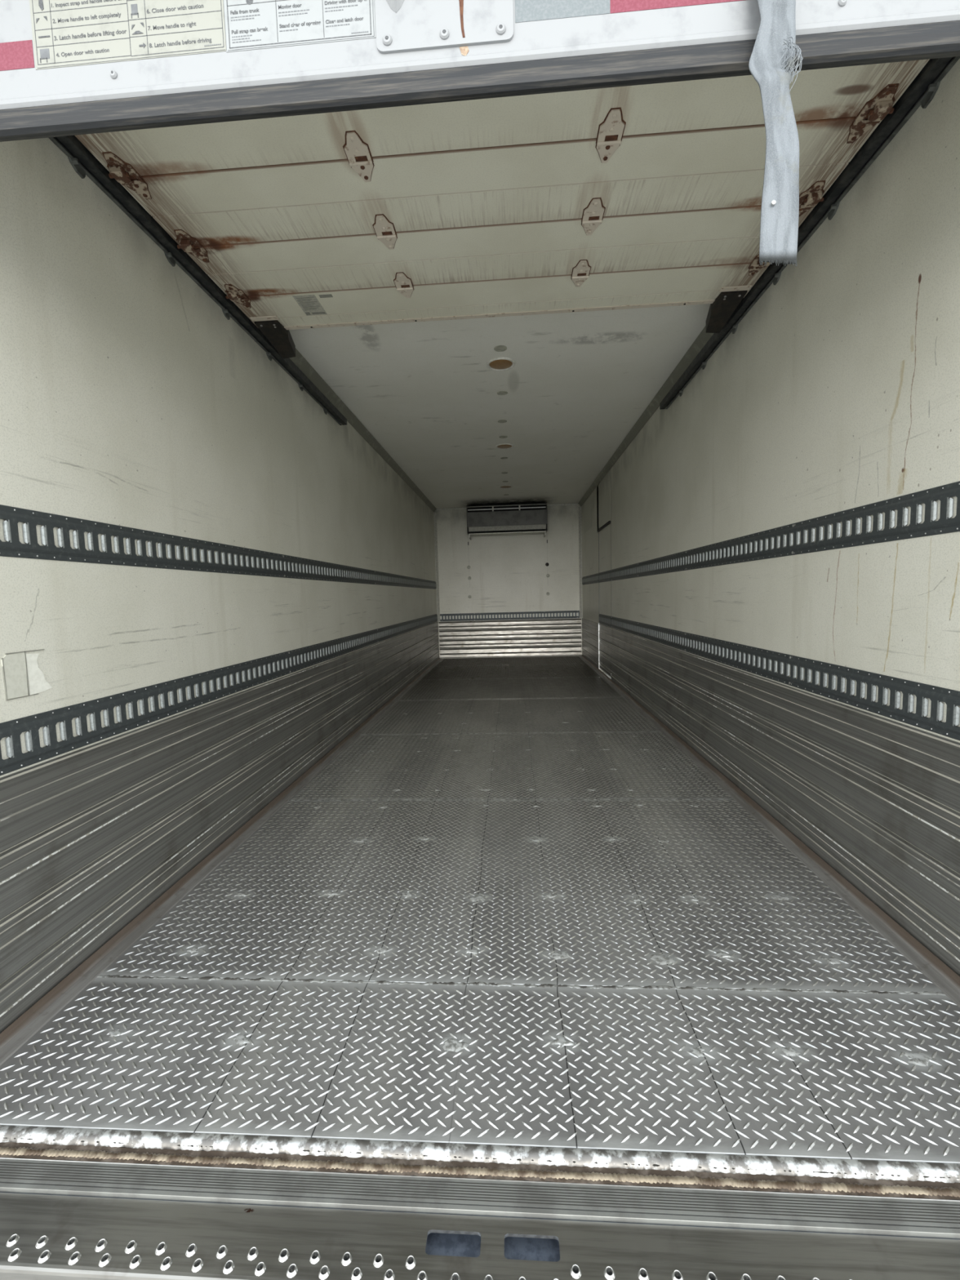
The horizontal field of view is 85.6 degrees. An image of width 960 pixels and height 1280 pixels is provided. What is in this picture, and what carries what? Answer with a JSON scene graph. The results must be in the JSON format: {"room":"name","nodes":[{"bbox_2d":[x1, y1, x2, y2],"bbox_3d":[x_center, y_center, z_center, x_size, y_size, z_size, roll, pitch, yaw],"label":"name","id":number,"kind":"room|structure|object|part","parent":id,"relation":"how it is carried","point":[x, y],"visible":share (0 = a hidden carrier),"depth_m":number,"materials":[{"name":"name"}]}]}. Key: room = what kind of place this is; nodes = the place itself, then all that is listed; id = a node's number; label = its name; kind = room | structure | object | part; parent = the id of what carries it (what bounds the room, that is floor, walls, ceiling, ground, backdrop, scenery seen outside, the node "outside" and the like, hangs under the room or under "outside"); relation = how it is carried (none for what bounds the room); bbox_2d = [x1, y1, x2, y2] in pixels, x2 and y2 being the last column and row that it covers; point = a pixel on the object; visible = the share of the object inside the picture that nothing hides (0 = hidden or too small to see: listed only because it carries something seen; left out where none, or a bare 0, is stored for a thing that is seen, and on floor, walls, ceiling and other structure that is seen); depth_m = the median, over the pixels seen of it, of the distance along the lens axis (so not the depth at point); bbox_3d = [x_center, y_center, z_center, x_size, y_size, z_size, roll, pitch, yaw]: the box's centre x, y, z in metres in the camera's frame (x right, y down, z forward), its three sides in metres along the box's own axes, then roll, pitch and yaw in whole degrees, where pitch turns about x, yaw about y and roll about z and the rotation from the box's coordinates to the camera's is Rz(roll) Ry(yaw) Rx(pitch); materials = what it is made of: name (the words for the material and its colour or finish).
{"room":"truck trailer interior","nodes":[
{"label":"truck trailer interior","id":0,"kind":"room"},
{"bbox_2d":[0,137,439,1033],"bbox_3d":[-0.999,-0.577,4.902,0.062,2.578,7.925,-1,5,4],"label":"wall","id":1,"kind":"structure","parent":0,"point":[130,397],"depth_m":1.81,"materials":[{"name":"metal"}]},
{"bbox_2d":[48,135,346,425],"bbox_3d":[-1.132,-1.539,2.491,0.048,0.110,2.960,-1,5,4],"label":"door track","id":2,"kind":"object","parent":1,"relation":"attached to","point":[82,161],"visible":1,"depth_m":1.96,"materials":[{"name":"metal"}]},
{"bbox_2d":[0,0,959,358],"bbox_3d":[0.030,-1.298,1.831,2.330,0.482,1.901,-1,5,4],"label":"door","id":3,"kind":"structure","parent":2,"relation":"attached to","point":[324,163],"depth_m":1.50,"materials":[{"name":"white metal"}]},
{"bbox_2d":[231,4,357,43],"bbox_3d":[-0.333,-1.105,0.930,0.233,0.043,0.001,-1,5,4],"label":"print","id":4,"kind":"object","parent":3,"relation":"attached to","point":[270,24],"depth_m":0.93},
{"bbox_3d":[-0.065,-1.138,0.909,0.243,0.180,0.004,-1,5,4],"label":"latch plate","id":5,"kind":"part","parent":3,"relation":"part of","materials":[{"name":"white metal"}]},
{"bbox_3d":[-0.023,-1.025,0.918,2.330,0.015,0.007,-1,5,4],"label":"edge moulding","id":6,"kind":"part","parent":3,"relation":"part of","materials":[{"name":"grey metal"}]},
{"bbox_3d":[-0.026,-1.181,0.923,2.330,0.322,0.036,-1,5,4],"label":"panel","id":7,"kind":"part","parent":3,"relation":"part of","materials":[{"name":"white metal"}]},
{"bbox_3d":[0.057,-1.569,2.356,2.330,0.028,0.260,-1,5,4],"label":"panel","id":8,"kind":"part","parent":3,"relation":"part of","materials":[{"name":"beige metal"}]},
{"bbox_3d":[0.039,-1.544,2.061,2.330,0.028,0.326,-1,5,4],"label":"panel","id":9,"kind":"part","parent":3,"relation":"part of","materials":[{"name":"beige metal"}]},
{"bbox_3d":[0.018,-1.515,1.733,2.330,0.028,0.326,-1,5,4],"label":"panel","id":10,"kind":"part","parent":3,"relation":"part of","materials":[{"name":"beige metal"}]},
{"bbox_3d":[-0.002,-1.487,1.405,2.330,0.028,0.326,-1,5,4],"label":"panel","id":11,"kind":"part","parent":3,"relation":"part of","materials":[{"name":"beige metal"}]},
{"bbox_2d":[748,0,803,266],"bbox_3d":[0.481,-0.926,0.855,0.079,0.622,0.075,-1,5,4],"label":"strap","id":12,"kind":"object","parent":3,"relation":"hanging from","point":[771,62],"visible":1,"depth_m":0.84,"materials":[{"name":"fabric"}]},
{"bbox_2d":[0,504,436,589],"bbox_3d":[-0.980,-0.583,4.842,0.009,0.129,7.778,-1,5,4],"label":"rail","id":13,"kind":"object","parent":1,"relation":"attached to","point":[12,516],"visible":1,"depth_m":1.83,"materials":[{"name":"metal"}]},
{"bbox_2d":[0,613,437,775],"bbox_3d":[-0.965,-0.041,4.888,0.009,0.129,7.778,-1,5,4],"label":"rail","id":14,"kind":"object","parent":1,"relation":"attached to","point":[13,729],"visible":1,"depth_m":1.82,"materials":[{"name":"metal"}]},
{"bbox_2d":[288,348,436,511],"bbox_3d":[-0.982,-1.842,4.917,0.050,0.059,7.574,-1,5,4],"label":"trim","id":15,"kind":"structure","parent":1,"relation":"attached to","point":[299,360],"depth_m":4.15,"materials":[{"name":"grey metal"}]},
{"bbox_2d":[0,1192,959,1279],"bbox_3d":[0.019,1.051,0.852,2.600,0.105,0.106,-1,5,4],"label":"bumper cover","id":16,"kind":"object","parent":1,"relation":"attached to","point":[43,1237],"visible":1,"depth_m":0.86,"materials":[{"name":"metal"}]},
{"bbox_2d":[0,654,959,1200],"bbox_3d":[0.269,0.646,4.884,2.440,0.074,7.915,-1,5,4],"label":"floor","id":17,"kind":"structure","parent":0,"point":[512,925],"depth_m":1.38,"materials":[{"name":"aluminium"}]},
{"bbox_2d":[0,1158,959,1239],"bbox_3d":[0.022,1.003,0.925,2.430,0.028,0.048,-1,5,4],"label":"threshold strip","id":18,"kind":"object","parent":17,"relation":"attached to","point":[913,1218],"visible":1,"depth_m":0.92,"materials":[{"name":"metal"}]},
{"bbox_3d":[0.039,0.956,1.202,2.300,0.006,0.409,-1,5,4],"label":"plate","id":19,"kind":"part","parent":17,"relation":"part of","materials":[{"name":"grey metal"}]},
{"bbox_3d":[0.252,0.659,4.626,2.300,0.006,1.326,-1,5,4],"label":"plate","id":20,"kind":"part","parent":17,"relation":"part of","materials":[{"name":"grey metal"}]},
{"bbox_3d":[0.483,0.338,8.327,2.300,0.006,0.976,-1,5,4],"label":"plate","id":21,"kind":"part","parent":17,"relation":"part of","materials":[{"name":"grey metal"}]},
{"bbox_3d":[0.413,0.435,7.203,2.300,0.006,1.275,-1,5,4],"label":"plate","id":22,"kind":"part","parent":17,"relation":"part of","materials":[{"name":"grey metal"}]},
{"bbox_3d":[0.333,0.546,5.927,2.300,0.006,1.281,-1,5,4],"label":"plate","id":23,"kind":"part","parent":17,"relation":"part of","materials":[{"name":"grey metal"}]},
{"bbox_3d":[0.171,0.772,3.321,2.300,0.006,1.288,-1,5,4],"label":"plate","id":24,"kind":"part","parent":17,"relation":"part of","materials":[{"name":"grey metal"}]},
{"bbox_3d":[0.091,0.883,2.043,2.300,0.006,1.273,-1,5,4],"label":"plate","id":25,"kind":"part","parent":17,"relation":"part of","materials":[{"name":"grey metal"}]},
{"bbox_2d":[288,303,710,508],"bbox_3d":[0.201,-1.911,4.712,2.540,0.053,7.925,-1,5,4],"label":"ceiling","id":26,"kind":"structure","parent":0,"point":[578,384],"depth_m":3.72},
{"bbox_2d":[486,357,515,371],"bbox_3d":[0.134,-1.763,3.319,0.186,0.009,0.186,-1,5,4],"label":"recessed light","id":27,"kind":"object","parent":26,"relation":"in","point":[499,364],"visible":1,"depth_m":3.31,"materials":[{"name":"brown plastic"}]},
{"bbox_2d":[495,443,513,449],"bbox_3d":[0.244,-1.922,5.152,0.186,0.009,0.186,-1,5,4],"label":"recessed light","id":28,"kind":"object","parent":26,"relation":"in","point":[504,446],"visible":1,"depth_m":5.13,"materials":[{"name":"plastic"}]},
{"bbox_2d":[498,484,512,488],"bbox_3d":[0.352,-2.088,7.077,0.186,0.009,0.186,-1,5,4],"label":"recessed light","id":29,"kind":"object","parent":26,"relation":"in","point":[504,486],"visible":1,"depth_m":7.06,"materials":[{"name":"grey plastic"}]},
{"bbox_2d":[435,503,582,658],"bbox_3d":[0.480,-0.944,8.732,2.440,2.578,0.062,-1,5,4],"label":"wall","id":30,"kind":"structure","parent":0,"point":[516,573],"depth_m":8.72,"materials":[{"name":"white plastic"}]},
{"bbox_2d":[433,511,439,621],"bbox_3d":[-0.727,-1.226,8.741,0.041,1.826,0.044,-1,5,4],"label":"trim","id":31,"kind":"structure","parent":30,"relation":"attached to","point":[434,513],"depth_m":8.74,"materials":[{"name":"grey metal"}]},
{"bbox_2d":[436,507,466,510],"bbox_3d":[-0.469,-2.191,8.656,0.510,0.025,0.013,-1,5,4],"label":"trim","id":32,"kind":"structure","parent":30,"relation":"attached to","point":[446,508],"depth_m":8.65,"materials":[{"name":"grey metal"}]},
{"bbox_2d":[466,502,547,539],"bbox_3d":[0.440,-1.927,8.439,1.280,0.509,0.377,-1,5,4],"label":"evaporator","id":33,"kind":"object","parent":30,"relation":"attached to","point":[525,516],"visible":1,"depth_m":8.28,"materials":[{"name":"silver metal"}]},
{"bbox_3d":[-0.196,-1.948,8.478,0.008,0.440,0.373,-1,5,4],"label":"panel","id":34,"kind":"part","parent":33,"relation":"part of","materials":[{"name":"grey metal"}]},
{"bbox_3d":[0.423,-2.138,8.251,1.280,0.006,0.030,-1,5,4],"label":"rail","id":35,"kind":"part","parent":33,"relation":"part of","materials":[{"name":"black metal"}]},
{"bbox_2d":[467,504,546,511],"bbox_3d":[0.423,-2.097,8.243,1.240,0.086,0.016,-1,5,4],"label":"grille","id":36,"kind":"object","parent":33,"relation":"attached to","point":[488,507],"depth_m":8.26,"materials":[{"name":"silver metal"}]},
{"bbox_3d":[0.428,-1.942,8.268,1.262,0.228,0.030,-1,5,4],"label":"panel","id":37,"kind":"part","parent":33,"relation":"part of","materials":[{"name":"black metal"}]},
{"bbox_3d":[0.434,-1.795,8.306,1.240,0.068,0.051,-1,5,4],"label":"panel","id":38,"kind":"part","parent":33,"relation":"part of","materials":[{"name":"grey metal"}]},
{"bbox_3d":[1.073,-1.976,8.397,0.008,0.440,0.373,-1,5,4],"label":"panel","id":39,"kind":"part","parent":33,"relation":"part of","materials":[{"name":"grey metal"}]},
{"bbox_2d":[440,610,579,621],"bbox_3d":[0.494,-0.405,8.754,2.349,0.129,0.009,-1,5,4],"label":"rail","id":40,"kind":"object","parent":30,"relation":"attached to","point":[562,612],"visible":1,"depth_m":8.75,"materials":[{"name":"metal"}]},
{"bbox_2d":[546,502,577,506],"bbox_3d":[1.357,-2.232,8.539,0.510,0.025,0.013,-1,5,4],"label":"trim","id":41,"kind":"structure","parent":30,"relation":"attached to","point":[573,504],"depth_m":8.53,"materials":[{"name":"grey metal"}]},
{"bbox_2d":[578,506,582,617],"bbox_3d":[1.665,-1.279,8.587,0.041,1.826,0.044,-1,5,4],"label":"trim","id":42,"kind":"structure","parent":30,"relation":"attached to","point":[580,508],"depth_m":8.58,"materials":[{"name":"grey metal"}]},
{"bbox_2d":[581,58,959,976],"bbox_3d":[1.478,-0.632,4.743,0.072,2.578,7.925,-1,5,4],"label":"wall","id":43,"kind":"structure","parent":0,"point":[838,389],"depth_m":1.86,"materials":[{"name":"metal"}]},
{"bbox_2d":[582,573,599,585],"bbox_3d":[1.636,-0.901,7.735,0.009,0.129,1.618,-1,5,4],"label":"rail","id":44,"kind":"object","parent":43,"relation":"attached to","point":[588,580],"visible":1,"depth_m":7.63,"materials":[{"name":"metal"}]},
{"bbox_2d":[597,520,611,677],"bbox_3d":[1.586,-0.493,6.526,0.061,1.873,0.854,-1,5,4],"label":"door","id":45,"kind":"structure","parent":43,"relation":"in","point":[604,536],"depth_m":6.50,"materials":[{"name":"metal"}]},
{"bbox_3d":[1.538,-1.410,6.445,0.017,0.029,0.831,-1,5,4],"label":"drip rail","id":46,"kind":"part","parent":45,"relation":"part of","materials":[{"name":"black metal"}]},
{"bbox_3d":[1.558,-0.793,6.493,0.009,0.129,0.835,-1,5,4],"label":"cargo rail","id":47,"kind":"part","parent":45,"relation":"part of","materials":[{"name":"metal"}]},
{"bbox_3d":[1.573,-0.251,6.540,0.009,0.129,0.835,-1,5,4],"label":"cargo rail","id":48,"kind":"part","parent":45,"relation":"part of","materials":[{"name":"metal"}]},
{"bbox_2d":[577,325,713,506],"bbox_3d":[1.402,-1.895,4.764,0.050,0.059,7.574,-1,5,4],"label":"trim","id":49,"kind":"structure","parent":43,"relation":"attached to","point":[703,338],"depth_m":4.02,"materials":[{"name":"grey metal"}]},
{"bbox_2d":[610,480,959,581],"bbox_3d":[1.368,-0.528,3.441,0.009,0.129,5.272,-1,5,4],"label":"rail","id":50,"kind":"object","parent":43,"relation":"attached to","point":[944,524],"visible":1,"depth_m":1.88,"materials":[{"name":"metal"}]},
{"bbox_2d":[610,616,959,740],"bbox_3d":[1.383,0.014,3.487,0.009,0.129,5.272,-1,5,4],"label":"rail","id":51,"kind":"object","parent":43,"relation":"attached to","point":[936,695],"visible":1,"depth_m":1.89,"materials":[{"name":"metal"}]},
{"bbox_2d":[659,56,959,409],"bbox_3d":[1.254,-1.592,2.338,0.048,0.110,2.960,-1,5,4],"label":"door track","id":52,"kind":"object","parent":43,"relation":"attached to","point":[922,91],"visible":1,"depth_m":1.74,"materials":[{"name":"metal"}]}
]}

